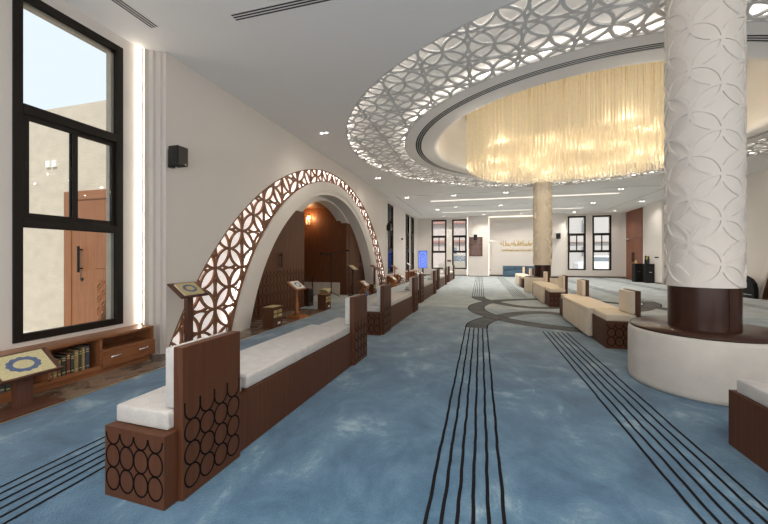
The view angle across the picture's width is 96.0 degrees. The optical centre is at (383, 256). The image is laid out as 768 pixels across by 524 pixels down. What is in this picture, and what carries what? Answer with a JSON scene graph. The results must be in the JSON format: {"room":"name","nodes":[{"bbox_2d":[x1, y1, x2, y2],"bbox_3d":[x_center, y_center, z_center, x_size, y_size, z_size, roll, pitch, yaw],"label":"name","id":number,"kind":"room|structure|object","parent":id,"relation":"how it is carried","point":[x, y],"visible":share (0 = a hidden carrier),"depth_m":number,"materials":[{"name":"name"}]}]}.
{"room":"mosque","nodes":[
{"label":"mosque","id":0,"kind":"room"},
{"bbox_2d":[0,0,417,353],"bbox_3d":[-1.185,-1.240,11.125,0.450,5.020,26.800,0,0,16],"label":"wall","id":1,"kind":"structure","parent":0,"point":[235,152],"depth_m":4.82,"materials":[{"name":"paint"}]},
{"bbox_2d":[12,0,122,343],"bbox_3d":[-3.374,-0.855,3.700,0.215,3.310,1.020,0,0,16],"label":"window","id":2,"kind":"structure","parent":1,"relation":"in","point":[22,113],"depth_m":3.65,"materials":[{"name":"glass"},{"name":"metal"}]},
{"bbox_2d":[139,48,140,322],"bbox_3d":[-3.072,-0.900,4.355,0.016,3.460,0.012,0,0,16],"label":"light strip","id":3,"kind":"object","parent":1,"relation":"attached to","point":[139,48],"visible":1,"depth_m":4.35,"materials":[{"name":"white"}]},
{"bbox_2d":[139,48,162,354],"bbox_3d":[-2.984,-0.695,4.429,0.215,3.890,0.173,0,0,16],"label":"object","id":4,"kind":"structure","parent":1,"relation":"attached to","point":[151,61],"depth_m":4.42,"materials":[{"name":"paint"}]},
{"bbox_2d":[168,145,187,168],"bbox_3d":[-2.687,-1.291,4.485,0.218,0.262,0.158,0,0,16],"label":"wall speaker","id":5,"kind":"object","parent":1,"relation":"attached to","point":[177,155],"visible":1,"depth_m":4.42,"materials":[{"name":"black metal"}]},
{"bbox_2d":[178,145,187,165],"bbox_3d":[-2.587,-1.300,4.457,0.005,0.230,0.147,0,0,16],"label":"grille","id":6,"kind":"object","parent":5,"relation":"attached to","point":[182,151],"depth_m":4.44,"materials":[{"name":"black metal"}]},
{"bbox_2d":[0,287,392,423],"bbox_3d":[-0.579,1.254,10.853,0.012,0.015,26.600,0,0,16],"label":"trim","id":7,"kind":"structure","parent":1,"relation":"attached to","point":[392,287],"depth_m":3.26,"materials":[{"name":"brown wood"}]},
{"bbox_2d":[169,169,385,346],"bbox_3d":[-1.410,-0.519,9.703,0.116,3.567,10.856,0,0,16],"label":"arch","id":8,"kind":"object","parent":1,"relation":"attached to","point":[222,272],"visible":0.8,"depth_m":5.85,"materials":[{"name":"brown wood"}]},
{"bbox_2d":[387,223,391,230],"bbox_3d":[0.223,-1.370,15.871,0.218,0.340,0.220,0,0,16],"label":"wall speaker","id":9,"kind":"object","parent":1,"relation":"attached to","point":[389,225],"visible":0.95,"depth_m":15.76,"materials":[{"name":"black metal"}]},
{"bbox_2d":[388,203,392,273],"bbox_3d":[0.223,-0.855,16.624,0.215,3.310,1.050,0,0,16],"label":"window","id":10,"kind":"structure","parent":1,"relation":"in","point":[390,207],"depth_m":16.73,"materials":[{"name":"black metal"}]},
{"bbox_2d":[406,214,408,270],"bbox_3d":[1.298,-0.855,20.487,0.215,3.310,1.070,0,0,16],"label":"window","id":11,"kind":"structure","parent":1,"relation":"in","point":[407,215],"depth_m":20.46,"materials":[{"name":"black metal"}]},
{"bbox_2d":[410,216,413,269],"bbox_3d":[1.691,-0.855,21.898,0.215,3.310,1.100,0,0,16],"label":"window","id":12,"kind":"structure","parent":1,"relation":"in","point":[411,218],"depth_m":21.84,"materials":[{"name":"black metal"}]},
{"bbox_2d":[297,196,349,223],"bbox_3d":[-1.879,-1.240,9.787,0.350,5.020,10.850,0,0,16],"label":"wall","id":13,"kind":"structure","parent":0,"point":[334,209],"depth_m":10.47,"materials":[{"name":"paint"}]},
{"bbox_2d":[226,210,303,328],"bbox_3d":[-2.431,0.065,7.331,0.240,2.370,2.861,0,0,18],"label":"wood panel","id":14,"kind":"object","parent":13,"relation":"attached to","point":[285,262],"visible":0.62,"depth_m":7.79,"materials":[{"name":"brown wood"}]},
{"bbox_2d":[226,182,378,331],"bbox_3d":[-1.501,-0.380,9.729,0.379,3.260,8.438,0,0,16],"label":"arch surround","id":15,"kind":"object","parent":13,"relation":"attached to","point":[332,192],"visible":0.93,"depth_m":7.39,"materials":[{"name":"white paint"}]},
{"bbox_2d":[303,202,340,282],"bbox_3d":[-2.556,-0.450,10.360,1.920,2.600,3.210,0,0,16],"label":"wall niche","id":16,"kind":"object","parent":13,"relation":"in","point":[322,233],"visible":0.16,"depth_m":11.68,"materials":[{"name":"brown wood"}]},
{"bbox_2d":[304,282,339,294],"bbox_3d":[-2.574,1.060,10.443,1.840,0.420,3.060,0,0,16],"label":"trim","id":17,"kind":"structure","parent":13,"relation":"attached to","point":[316,285],"depth_m":11.62,"materials":[{"name":"stone"}]},
{"bbox_2d":[340,223,365,294],"bbox_3d":[-0.922,0.065,12.690,0.239,2.370,2.642,0,0,19],"label":"wood panel","id":18,"kind":"object","parent":13,"relation":"attached to","point":[348,241],"visible":0.61,"depth_m":11.66,"materials":[{"name":"brown wood"}]},
{"bbox_2d":[0,275,767,408],"bbox_3d":[3.848,1.300,9.724,14.800,0.100,27.000,0,0,16],"label":"floor","id":19,"kind":"structure","parent":0,"point":[77,388],"depth_m":3.74,"materials":[{"name":"stone"}]},
{"bbox_2d":[0,347,64,422],"bbox_3d":[-2.951,1.022,2.825,0.260,0.453,0.440,0,0,16],"label":"lectern","id":20,"kind":"object","parent":19,"relation":"on","point":[23,402],"visible":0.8,"depth_m":2.81,"materials":[{"name":"brown wood"}]},
{"bbox_2d":[0,349,55,380],"bbox_3d":[-2.939,0.877,2.821,0.200,0.156,0.341,0,0,16],"label":"book","id":21,"kind":"object","parent":20,"relation":"on","point":[26,363],"visible":1,"depth_m":2.82,"materials":[{"name":"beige paper"}]},
{"bbox_2d":[0,324,154,404],"bbox_3d":[-3.337,1.048,2.909,0.307,0.405,2.912,0,0,16],"label":"bookcase","id":22,"kind":"object","parent":19,"relation":"on","point":[112,349],"visible":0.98,"depth_m":3.71,"materials":[{"name":"brown wood"}]},
{"bbox_2d":[5,383,10,391],"bbox_3d":[-3.317,1.089,3.011,0.145,0.160,0.034,0,0,16],"label":"book","id":23,"kind":"object","parent":22,"relation":"in","point":[8,386],"visible":0.17,"depth_m":2.99,"materials":[{"name":"green paper"}]},
{"bbox_2d":[52,354,65,375],"bbox_3d":[-3.206,1.069,3.409,0.145,0.200,0.038,0,0,16],"label":"book","id":24,"kind":"object","parent":22,"relation":"in","point":[62,357],"visible":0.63,"depth_m":3.39,"materials":[{"name":"green paper"}]},
{"bbox_2d":[57,358,60,376],"bbox_3d":[-3.216,1.079,3.373,0.145,0.180,0.028,0,0,16],"label":"book","id":25,"kind":"object","parent":22,"relation":"in","point":[58,359],"visible":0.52,"depth_m":3.35,"materials":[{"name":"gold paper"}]},
{"bbox_2d":[56,352,69,374],"bbox_3d":[-3.195,1.062,3.447,0.145,0.215,0.034,0,0,16],"label":"book","id":26,"kind":"object","parent":22,"relation":"in","point":[59,353],"visible":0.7,"depth_m":3.43,"materials":[{"name":"paper"}]},
{"bbox_2d":[64,349,77,371],"bbox_3d":[-3.176,1.056,3.517,0.145,0.225,0.036,0,0,16],"label":"book","id":27,"kind":"object","parent":22,"relation":"in","point":[74,351],"visible":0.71,"depth_m":3.50,"materials":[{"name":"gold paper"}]},
{"bbox_2d":[70,353,73,373],"bbox_3d":[-3.186,1.069,3.482,0.145,0.200,0.030,0,0,16],"label":"book","id":28,"kind":"object","parent":22,"relation":"in","point":[71,354],"visible":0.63,"depth_m":3.46,"materials":[{"name":"green paper"}]},
{"bbox_2d":[69,347,80,370],"bbox_3d":[-3.167,1.052,3.550,0.145,0.235,0.024,0,0,16],"label":"book","id":29,"kind":"object","parent":22,"relation":"in","point":[78,349],"visible":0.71,"depth_m":3.52,"materials":[{"name":"green paper"}]},
{"bbox_2d":[74,346,84,369],"bbox_3d":[-3.159,1.049,3.578,0.145,0.240,0.026,0,0,16],"label":"book","id":30,"kind":"object","parent":22,"relation":"in","point":[82,348],"visible":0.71,"depth_m":3.56,"materials":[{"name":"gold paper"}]},
{"bbox_2d":[75,345,88,368],"bbox_3d":[-3.149,1.046,3.614,0.145,0.245,0.040,0,0,16],"label":"book","id":31,"kind":"object","parent":22,"relation":"in","point":[85,346],"visible":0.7,"depth_m":3.59,"materials":[{"name":"blue paper"}]},
{"bbox_2d":[167,282,208,342],"bbox_3d":[-2.503,0.790,4.434,0.260,0.918,0.430,0,0,16],"label":"lectern","id":32,"kind":"object","parent":19,"relation":"on","point":[188,300],"visible":0.37,"depth_m":4.39,"materials":[{"name":"brown wood"}]},
{"bbox_2d":[174,282,204,295],"bbox_3d":[-2.489,0.408,4.430,0.189,0.150,0.310,0,0,16],"label":"book","id":33,"kind":"object","parent":32,"relation":"on","point":[191,288],"visible":1,"depth_m":4.41,"materials":[{"name":"beige paper"}]},
{"bbox_2d":[262,305,282,328],"bbox_3d":[-1.986,1.062,6.179,0.220,0.374,0.320,0,0,16],"label":"box","id":34,"kind":"object","parent":19,"relation":"on","point":[272,314],"visible":1,"depth_m":6.05,"materials":[{"name":"brown wood"}]},
{"bbox_2d":[285,280,308,318],"bbox_3d":[-1.805,0.875,7.166,0.340,0.748,0.430,0,0,16],"label":"lectern","id":35,"kind":"object","parent":19,"relation":"on","point":[296,315],"visible":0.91,"depth_m":7.12,"materials":[{"name":"orange wood"}]},
{"bbox_2d":[290,281,304,288],"bbox_3d":[-1.791,0.578,7.162,0.189,0.150,0.310,0,0,16],"label":"book","id":36,"kind":"object","parent":35,"relation":"on","point":[296,284],"visible":1,"depth_m":7.13,"materials":[{"name":"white paper"}]},
{"bbox_2d":[317,293,330,309],"bbox_3d":[-1.426,1.062,8.265,0.220,0.374,0.320,0,0,16],"label":"box","id":37,"kind":"object","parent":19,"relation":"on","point":[324,300],"visible":0.9,"depth_m":8.13,"materials":[{"name":"brown wood"}]},
{"bbox_2d":[318,288,330,293],"bbox_3d":[-1.421,0.817,8.284,0.200,0.114,0.298,0,0,16],"label":"open book","id":38,"kind":"object","parent":37,"relation":"on","point":[324,290],"visible":1,"depth_m":8.23,"materials":[{"name":"beige paper"}]},
{"bbox_2d":[358,280,370,293],"bbox_3d":[-0.652,1.018,11.548,0.335,0.450,0.380,0,0,16],"label":"book stand","id":39,"kind":"object","parent":19,"relation":"on","point":[362,280],"visible":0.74,"depth_m":11.40,"materials":[{"name":"orange wood"}]},
{"bbox_2d":[369,284,374,292],"bbox_3d":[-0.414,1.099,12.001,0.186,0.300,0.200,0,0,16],"label":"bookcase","id":40,"kind":"object","parent":19,"relation":"on","point":[372,286],"visible":0.89,"depth_m":11.91,"materials":[{"name":"brown wood"}]},
{"bbox_2d":[370,265,378,291],"bbox_3d":[-0.341,0.765,12.499,0.260,0.968,0.430,0,0,16],"label":"lectern","id":41,"kind":"object","parent":19,"relation":"on","point":[374,267],"visible":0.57,"depth_m":12.46,"materials":[{"name":"brown wood"}]},
{"bbox_2d":[0,275,767,523],"bbox_3d":[3.663,1.255,9.620,14.100,0.015,26.501,0,0,16],"label":"carpet","id":42,"kind":"object","parent":19,"relation":"on","point":[484,404],"visible":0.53,"depth_m":2.32,"materials":[{"name":"blue carpet"}]},
{"bbox_2d":[105,294,366,510],"bbox_3d":[-0.861,0.858,3.149,0.507,0.785,2.903,0,0,17],"label":"bench","id":43,"kind":"object","parent":42,"relation":"on","point":[165,443],"visible":1,"depth_m":1.96,"materials":[{"name":"brown wood"}]},
{"bbox_2d":[117,378,241,429],"bbox_3d":[-1.188,0.838,2.069,0.363,0.092,0.553,0,0,17],"label":"seat cushion","id":44,"kind":"object","parent":43,"relation":"on","point":[147,411],"depth_m":1.82,"materials":[{"name":"fabric"}]},
{"bbox_2d":[240,324,347,388],"bbox_3d":[-0.878,0.827,3.155,0.470,0.094,1.692,0,0,17],"label":"cushion","id":45,"kind":"object","parent":43,"relation":"on","point":[261,363],"depth_m":2.92,"materials":[{"name":"fabric"}]},
{"bbox_2d":[320,318,349,333],"bbox_3d":[-0.519,0.838,4.223,0.363,0.092,0.553,0,0,17],"label":"seat cushion","id":46,"kind":"object","parent":43,"relation":"on","point":[337,321],"depth_m":4.12,"materials":[{"name":"fabric"}]},
{"bbox_2d":[304,287,312,306],"bbox_3d":[-1.990,1.020,8.879,0.284,0.460,0.240,0,0,16],"label":"speaker box","id":47,"kind":"object","parent":42,"relation":"on","point":[308,293],"visible":0.59,"depth_m":8.75,"materials":[{"name":"brown wood"}]},
{"bbox_2d":[319,250,348,296],"bbox_3d":[-1.599,0.505,10.934,0.898,1.483,0.425,0,0,-31],"label":"microphone stand","id":48,"kind":"object","parent":42,"relation":"on","point":[331,292],"visible":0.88,"depth_m":10.83,"materials":[{"name":"black metal"}]},
{"bbox_2d":[347,265,357,295],"bbox_3d":[-0.992,0.755,11.092,0.260,0.988,0.430,0,0,16],"label":"lectern","id":49,"kind":"object","parent":42,"relation":"on","point":[352,292],"visible":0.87,"depth_m":11.06,"materials":[{"name":"brown wood"}]},
{"bbox_2d":[367,277,417,335],"bbox_3d":[0.164,0.858,6.944,0.507,0.785,2.903,0,0,17],"label":"bench","id":50,"kind":"object","parent":42,"relation":"on","point":[386,310],"visible":0.9,"depth_m":5.92,"materials":[{"name":"brown wood"}]},
{"bbox_2d":[367,301,379,311],"bbox_3d":[-0.163,0.838,5.863,0.363,0.092,0.553,0,0,17],"label":"seat cushion","id":51,"kind":"object","parent":50,"relation":"on","point":[372,306],"depth_m":5.60,"materials":[{"name":"fabric"}]},
{"bbox_2d":[367,292,411,305],"bbox_3d":[0.146,0.827,6.949,0.470,0.094,1.692,0,0,17],"label":"cushion","id":52,"kind":"object","parent":50,"relation":"on","point":[397,298],"depth_m":6.83,"materials":[{"name":"fabric"}]},
{"bbox_2d":[405,270,435,302],"bbox_3d":[1.169,0.858,10.743,0.507,0.785,2.903,0,0,17],"label":"bench","id":53,"kind":"object","parent":42,"relation":"on","point":[426,288],"visible":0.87,"depth_m":10.15,"materials":[{"name":"brown wood"}]},
{"bbox_2d":[408,280,432,286],"bbox_3d":[1.152,0.827,10.748,0.470,0.094,1.692,0,0,17],"label":"cushion","id":54,"kind":"object","parent":53,"relation":"on","point":[427,283],"depth_m":10.84,"materials":[{"name":"fabric"}]},
{"bbox_2d":[419,251,426,278],"bbox_3d":[2.263,0.440,20.141,0.500,1.620,0.380,0,0,12],"label":"kiosk","id":55,"kind":"object","parent":42,"relation":"on","point":[422,254],"visible":0.98,"depth_m":20.11,"materials":[{"name":"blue plastic"}]},
{"bbox_2d":[427,267,446,289],"bbox_3d":[2.250,0.858,14.625,0.507,0.785,2.903,0,0,17],"label":"bench","id":56,"kind":"object","parent":42,"relation":"on","point":[441,279],"visible":0.77,"depth_m":13.99,"materials":[{"name":"brown wood"}]},
{"bbox_2d":[440,265,454,281],"bbox_3d":[3.384,0.858,18.514,0.507,0.785,2.903,0,0,17],"label":"bench","id":57,"kind":"object","parent":42,"relation":"on","point":[450,274],"visible":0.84,"depth_m":18.02,"materials":[{"name":"brown wood"}]},
{"bbox_2d":[503,266,533,276],"bbox_3d":[8.659,0.900,21.786,2.200,0.660,0.620,0,0,16],"label":"sofa","id":58,"kind":"object","parent":42,"relation":"on","point":[508,271],"visible":0.48,"depth_m":21.78,"materials":[{"name":"fabric"}]},
{"bbox_2d":[515,267,533,287],"bbox_3d":[6.172,0.858,15.357,0.506,0.785,2.903,0,0,16],"label":"bench","id":59,"kind":"object","parent":42,"relation":"on","point":[519,277],"visible":0.48,"depth_m":14.61,"materials":[{"name":"beige fabric"}]},
{"bbox_2d":[515,274,527,276],"bbox_3d":[6.154,0.827,15.362,0.470,0.094,1.692,0,0,16],"label":"cushion","id":60,"kind":"object","parent":59,"relation":"on","point":[516,275],"depth_m":15.42,"materials":[{"name":"beige fabric"}]},
{"bbox_2d":[524,275,558,292],"bbox_3d":[5.660,0.969,12.355,1.210,0.563,1.210,0,0,16],"label":"seat","id":61,"kind":"object","parent":42,"relation":"on","point":[528,280],"visible":0.52,"depth_m":12.09,"materials":[{"name":"beige fabric"}]},
{"bbox_2d":[533,181,551,276],"bbox_3d":[5.660,-0.765,12.355,0.631,4.030,0.631,0,0,16],"label":"column","id":62,"kind":"structure","parent":42,"relation":"on","point":[542,192],"depth_m":12.11,"materials":[{"name":"beige stone"}]},
{"bbox_2d":[532,271,567,306],"bbox_3d":[4.700,0.858,9.996,0.506,0.785,2.903,0,0,16],"label":"bench","id":63,"kind":"object","parent":42,"relation":"on","point":[548,293],"visible":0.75,"depth_m":8.96,"materials":[{"name":"beige fabric"}]},
{"bbox_2d":[533,282,558,289],"bbox_3d":[4.683,0.827,10.001,0.470,0.094,1.692,0,0,16],"label":"cushion","id":64,"kind":"object","parent":63,"relation":"on","point":[538,285],"depth_m":9.81,"materials":[{"name":"beige fabric"}]},
{"bbox_2d":[546,287,564,292],"bbox_3d":[4.406,0.838,8.906,0.363,0.092,0.553,0,0,16],"label":"seat cushion","id":65,"kind":"object","parent":63,"relation":"on","point":[548,289],"depth_m":8.67,"materials":[{"name":"beige fabric"}]},
{"bbox_2d":[560,279,640,349],"bbox_3d":[3.612,0.858,6.084,0.506,0.785,2.903,0,0,16],"label":"bench","id":66,"kind":"object","parent":42,"relation":"on","point":[607,324],"visible":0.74,"depth_m":5.06,"materials":[{"name":"beige fabric"}]},
{"bbox_2d":[561,294,580,298],"bbox_3d":[3.922,0.838,7.167,0.363,0.092,0.553,0,0,16],"label":"seat cushion","id":67,"kind":"object","parent":66,"relation":"on","point":[562,295],"depth_m":7.31,"materials":[{"name":"beige fabric"}]},
{"bbox_2d":[563,296,618,313],"bbox_3d":[3.594,0.827,6.089,0.470,0.094,1.692,0,0,16],"label":"cushion","id":68,"kind":"object","parent":66,"relation":"on","point":[583,304],"depth_m":5.83,"materials":[{"name":"beige fabric"}]},
{"bbox_2d":[594,309,635,321],"bbox_3d":[3.317,0.838,4.995,0.363,0.092,0.553,0,0,16],"label":"seat cushion","id":69,"kind":"object","parent":66,"relation":"on","point":[604,315],"depth_m":4.80,"materials":[{"name":"beige fabric"}]},
{"bbox_2d":[632,263,642,281],"bbox_3d":[12.755,0.790,17.410,0.340,0.920,0.414,0,0,16],"label":"base cabinet","id":70,"kind":"object","parent":42,"relation":"on","point":[637,269],"visible":0.91,"depth_m":17.24,"materials":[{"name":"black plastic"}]},
{"bbox_2d":[643,264,654,282],"bbox_3d":[12.793,0.790,16.725,0.340,0.920,0.414,0,0,16],"label":"base cabinet","id":71,"kind":"object","parent":42,"relation":"on","point":[648,269],"visible":0.88,"depth_m":16.56,"materials":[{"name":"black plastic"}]},
{"bbox_2d":[628,317,767,406],"bbox_3d":[3.137,0.969,3.403,1.210,0.563,1.210,0,0,16],"label":"seat","id":72,"kind":"object","parent":42,"relation":"on","point":[700,366],"visible":0.78,"depth_m":3.03,"materials":[{"name":"fabric"}]},
{"bbox_2d":[664,0,746,332],"bbox_3d":[3.137,-0.765,3.403,0.597,4.030,0.597,0,0,25],"label":"column","id":73,"kind":"structure","parent":42,"relation":"on","point":[705,47],"depth_m":3.19,"materials":[{"name":"white stone"}]},
{"bbox_2d":[729,379,767,472],"bbox_3d":[2.096,0.858,0.870,0.506,0.785,2.903,0,0,16],"label":"bench","id":74,"kind":"object","parent":42,"relation":"on","point":[748,404],"visible":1,"depth_m":2.14,"materials":[{"name":"brown wood"}]},
{"bbox_2d":[737,379,767,407],"bbox_3d":[2.406,0.838,1.953,0.363,0.092,0.553,0,0,16],"label":"seat cushion","id":75,"kind":"object","parent":74,"relation":"on","point":[755,392],"depth_m":2.14,"materials":[{"name":"fabric"}]},
{"bbox_2d":[743,276,758,298],"bbox_3d":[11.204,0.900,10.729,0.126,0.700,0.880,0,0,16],"label":"chair","id":76,"kind":"object","parent":42,"relation":"on","point":[752,291],"visible":0.48,"depth_m":10.44,"materials":[{"name":"black plastic"}]},
{"bbox_2d":[387,274,399,283],"bbox_3d":[0.443,1.048,16.491,0.307,0.405,2.412,0,0,16],"label":"bookcase","id":77,"kind":"object","parent":19,"relation":"on","point":[389,279],"visible":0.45,"depth_m":16.06,"materials":[{"name":"brown wood"}]},
{"bbox_2d":[391,265,398,285],"bbox_3d":[0.479,0.805,15.333,0.260,0.888,0.430,0,0,16],"label":"lectern","id":78,"kind":"object","parent":19,"relation":"on","point":[395,267],"visible":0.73,"depth_m":15.31,"materials":[{"name":"orange wood"}]},
{"bbox_2d":[405,270,416,278],"bbox_3d":[1.704,1.048,21.019,0.307,0.405,2.412,0,0,16],"label":"bookcase","id":79,"kind":"object","parent":19,"relation":"on","point":[412,273],"visible":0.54,"depth_m":20.56,"materials":[{"name":"brown wood"}]},
{"bbox_2d":[62,0,767,218],"bbox_3d":[4.768,-3.115,9.390,12.650,0.950,26.850,0,0,16],"label":"ceiling","id":80,"kind":"structure","parent":0,"point":[305,70],"depth_m":4.85,"materials":[{"name":"paint"}]},
{"bbox_2d":[110,0,159,28],"bbox_3d":[-2.843,-2.637,3.210,0.134,0.004,1.600,0,0,16],"label":"ceiling vent","id":81,"kind":"object","parent":80,"relation":"in","point":[125,6],"visible":1,"depth_m":3.75,"materials":[{"name":"metal"}]},
{"bbox_2d":[229,0,336,21],"bbox_3d":[-0.704,-2.637,3.549,2.000,0.004,0.134,0,0,16],"label":"ceiling vent","id":82,"kind":"object","parent":80,"relation":"in","point":[288,5],"visible":1,"depth_m":3.67,"materials":[{"name":"metal"}]},
{"bbox_2d":[416,190,526,195],"bbox_3d":[4.086,-2.637,14.121,5.600,0.004,0.084,0,0,16],"label":"ceiling vent","id":83,"kind":"object","parent":80,"relation":"in","point":[518,190],"visible":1,"depth_m":14.14,"materials":[{"name":"paint"}]},
{"bbox_2d":[431,196,532,201],"bbox_3d":[4.357,-2.635,15.732,4.414,0.010,0.329,0,0,16],"label":"recessed light","id":84,"kind":"object","parent":80,"relation":"in","point":[524,197],"depth_m":15.72,"materials":[{"name":"beige plastic"}]},
{"bbox_2d":[442,207,583,212],"bbox_3d":[7.081,-2.635,19.568,7.490,0.010,0.260,0,0,16],"label":"recessed light","id":85,"kind":"object","parent":80,"relation":"in","point":[583,207],"visible":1,"depth_m":19.61,"materials":[{"name":"beige plastic"}]},
{"bbox_2d":[346,0,767,187],"bbox_3d":[4.470,-2.714,7.849,10.620,0.152,10.600,0,0,16],"label":"lattice","id":86,"kind":"object","parent":80,"relation":"attached to","point":[377,126],"visible":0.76,"depth_m":4.73,"materials":[{"name":"white"}]},
{"bbox_2d":[465,61,664,183],"bbox_3d":[4.468,-2.835,7.849,5.120,1.370,5.120,0,0,16],"label":"chandelier","id":87,"kind":"object","parent":80,"relation":"hanging from","point":[589,120],"visible":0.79,"depth_m":6.85,"materials":[{"name":"gold metal"}]},
{"bbox_2d":[552,192,620,196],"bbox_3d":[8.462,-2.635,14.587,2.533,0.010,0.336,0,0,16],"label":"recessed light","id":88,"kind":"object","parent":80,"relation":"in","point":[618,192],"depth_m":14.59,"materials":[{"name":"beige plastic"}]},
{"bbox_2d":[415,35,767,177],"bbox_3d":[4.468,-2.646,7.849,7.488,0.009,7.488,0,0,16],"label":"ring air slot","id":89,"kind":"object","parent":80,"relation":"attached to","point":[750,38],"visible":0.62,"depth_m":5.11,"materials":[{"name":"grey metal"}]},
{"bbox_2d":[609,188,663,208],"bbox_3d":[11.565,-2.637,16.192,0.074,0.004,6.200,0,0,16],"label":"ceiling vent","id":90,"kind":"object","parent":80,"relation":"in","point":[662,188],"visible":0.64,"depth_m":15.46,"materials":[{"name":"metal"}]},
{"bbox_2d":[418,212,625,277],"bbox_3d":[8.303,-1.240,22.093,12.850,5.020,0.780,0,0,16],"label":"wall","id":91,"kind":"structure","parent":0,"point":[513,229],"depth_m":22.20,"materials":[{"name":"paint"}]},
{"bbox_2d":[432,220,445,268],"bbox_3d":[3.752,-0.855,23.549,1.000,3.310,0.215,0,0,16],"label":"window","id":92,"kind":"structure","parent":91,"relation":"in","point":[432,220],"depth_m":23.47,"materials":[{"name":"black metal"}]},
{"bbox_2d":[452,219,466,268],"bbox_3d":[5.062,-0.855,23.184,0.960,3.310,0.215,0,0,16],"label":"window","id":93,"kind":"structure","parent":91,"relation":"in","point":[465,220],"depth_m":23.09,"materials":[{"name":"black metal"}]},
{"bbox_2d":[467,217,467,275],"bbox_3d":[5.530,-0.685,22.945,0.020,3.870,0.015,0,0,16],"label":"light strip","id":94,"kind":"object","parent":91,"relation":"attached to","point":[467,217],"visible":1,"depth_m":22.94,"materials":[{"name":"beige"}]},
{"bbox_2d":[469,237,482,255],"bbox_3d":[5.924,-0.670,22.330,0.840,1.240,0.038,0,0,16],"label":"signboard","id":95,"kind":"object","parent":91,"relation":"attached to","point":[475,246],"visible":1,"depth_m":22.30},
{"bbox_2d":[500,241,532,250],"bbox_3d":[8.780,-0.703,22.142,2.584,0.693,0.030,0,0,16],"label":"calligraphy","id":96,"kind":"object","parent":91,"relation":"attached to","point":[518,243],"visible":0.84,"depth_m":22.19,"materials":[{"name":"gold metal"}]},
{"bbox_2d":[424,274,625,277],"bbox_3d":[8.273,1.200,21.987,12.450,0.100,0.600,0,0,16],"label":"baseboard","id":97,"kind":"structure","parent":91,"relation":"attached to","point":[424,274],"depth_m":21.00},
{"bbox_2d":[568,216,585,269],"bbox_3d":[11.839,-0.855,21.298,0.990,3.310,0.215,0,0,16],"label":"window","id":98,"kind":"structure","parent":91,"relation":"in","point":[583,234],"depth_m":21.18,"materials":[{"name":"black metal"}]},
{"bbox_2d":[592,215,610,269],"bbox_3d":[13.149,-0.855,20.933,1.010,3.310,0.215,0,0,16],"label":"window","id":99,"kind":"structure","parent":91,"relation":"in","point":[609,216],"depth_m":20.85,"materials":[{"name":"black metal"}]},
{"bbox_2d":[628,169,767,284],"bbox_3d":[10.881,-1.240,7.767,0.200,5.020,26.800,0,0,16],"label":"wall","id":100,"kind":"structure","parent":0,"point":[757,183],"depth_m":10.79,"materials":[{"name":"paint"}]},
{"bbox_2d":[626,207,642,278],"bbox_3d":[13.949,-0.695,19.369,0.110,3.890,2.100,0,0,16],"label":"door","id":101,"kind":"structure","parent":100,"relation":"in","point":[634,218],"depth_m":19.33,"materials":[{"name":"brown wood"}]},
{"bbox_2d":[646,199,664,283],"bbox_3d":[13.088,-0.695,16.573,0.290,3.890,1.550,0,0,16],"label":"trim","id":102,"kind":"structure","parent":100,"relation":"attached to","point":[655,213],"depth_m":16.35,"materials":[{"name":"paint"}]},
{"bbox_2d":[758,260,767,298],"bbox_3d":[10.361,-0.510,6.406,0.068,3.520,8.974,0,0,16],"label":"arch","id":103,"kind":"object","parent":100,"relation":"attached to","point":[763,283],"visible":0.99,"depth_m":10.44,"materials":[{"name":"white paint"}]},
{"label":"outside","id":104,"kind":"structure","parent":0,"visible":0},
{"bbox_3d":[12.861,1.475,27.561,130.000,0.150,120.000,0,0,16],"label":"ground","id":105,"kind":"structure","parent":104,"visible":0},
{"bbox_2d":[23,100,105,330],"bbox_3d":[-7.671,-0.665,6.936,9.500,4.130,0.250,0,0,16],"label":"wall","id":106,"kind":"structure","parent":105,"relation":"on","point":[43,249],"depth_m":6.38,"materials":[{"name":"paint"}]},
{"bbox_2d":[45,161,50,167],"bbox_3d":[-6.187,-1.710,6.377,0.100,0.120,0.030,0,0,16],"label":"wall lamp","id":107,"kind":"object","parent":106,"relation":"attached to","point":[47,163],"visible":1,"depth_m":6.37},
{"bbox_2d":[64,189,105,325],"bbox_3d":[-5.019,0.090,6.005,1.550,2.520,0.120,0,0,16],"label":"door","id":108,"kind":"structure","parent":106,"relation":"in","point":[84,252],"depth_m":6.09,"materials":[{"name":"brown wood"}]},
{"bbox_2d":[433,221,464,267],"bbox_3d":[6.067,-1.500,36.718,10.600,5.800,6.600,0,0,16],"label":"building","id":109,"kind":"structure","parent":105,"relation":"on","point":[459,226],"depth_m":33.68,"materials":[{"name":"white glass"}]},
{"bbox_2d":[439,254,464,267],"bbox_3d":[6.947,0.575,28.688,4.600,1.649,1.870,0,0,16],"label":"car","id":110,"kind":"object","parent":105,"relation":"on","point":[459,259],"visible":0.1,"depth_m":28.01,"materials":[{"name":"white metal"}]},
{"bbox_2d":[569,217,608,268],"bbox_3d":[21.054,-3.200,34.622,16.600,9.200,6.600,0,0,16],"label":"building","id":111,"kind":"structure","parent":105,"relation":"on","point":[601,224],"depth_m":32.19,"materials":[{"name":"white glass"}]},
{"bbox_2d":[573,256,608,268],"bbox_3d":[18.118,0.650,28.174,4.600,1.499,1.870,0,0,16],"label":"car","id":112,"kind":"object","parent":105,"relation":"on","point":[600,262],"visible":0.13,"depth_m":27.53,"materials":[{"name":"white metal"}]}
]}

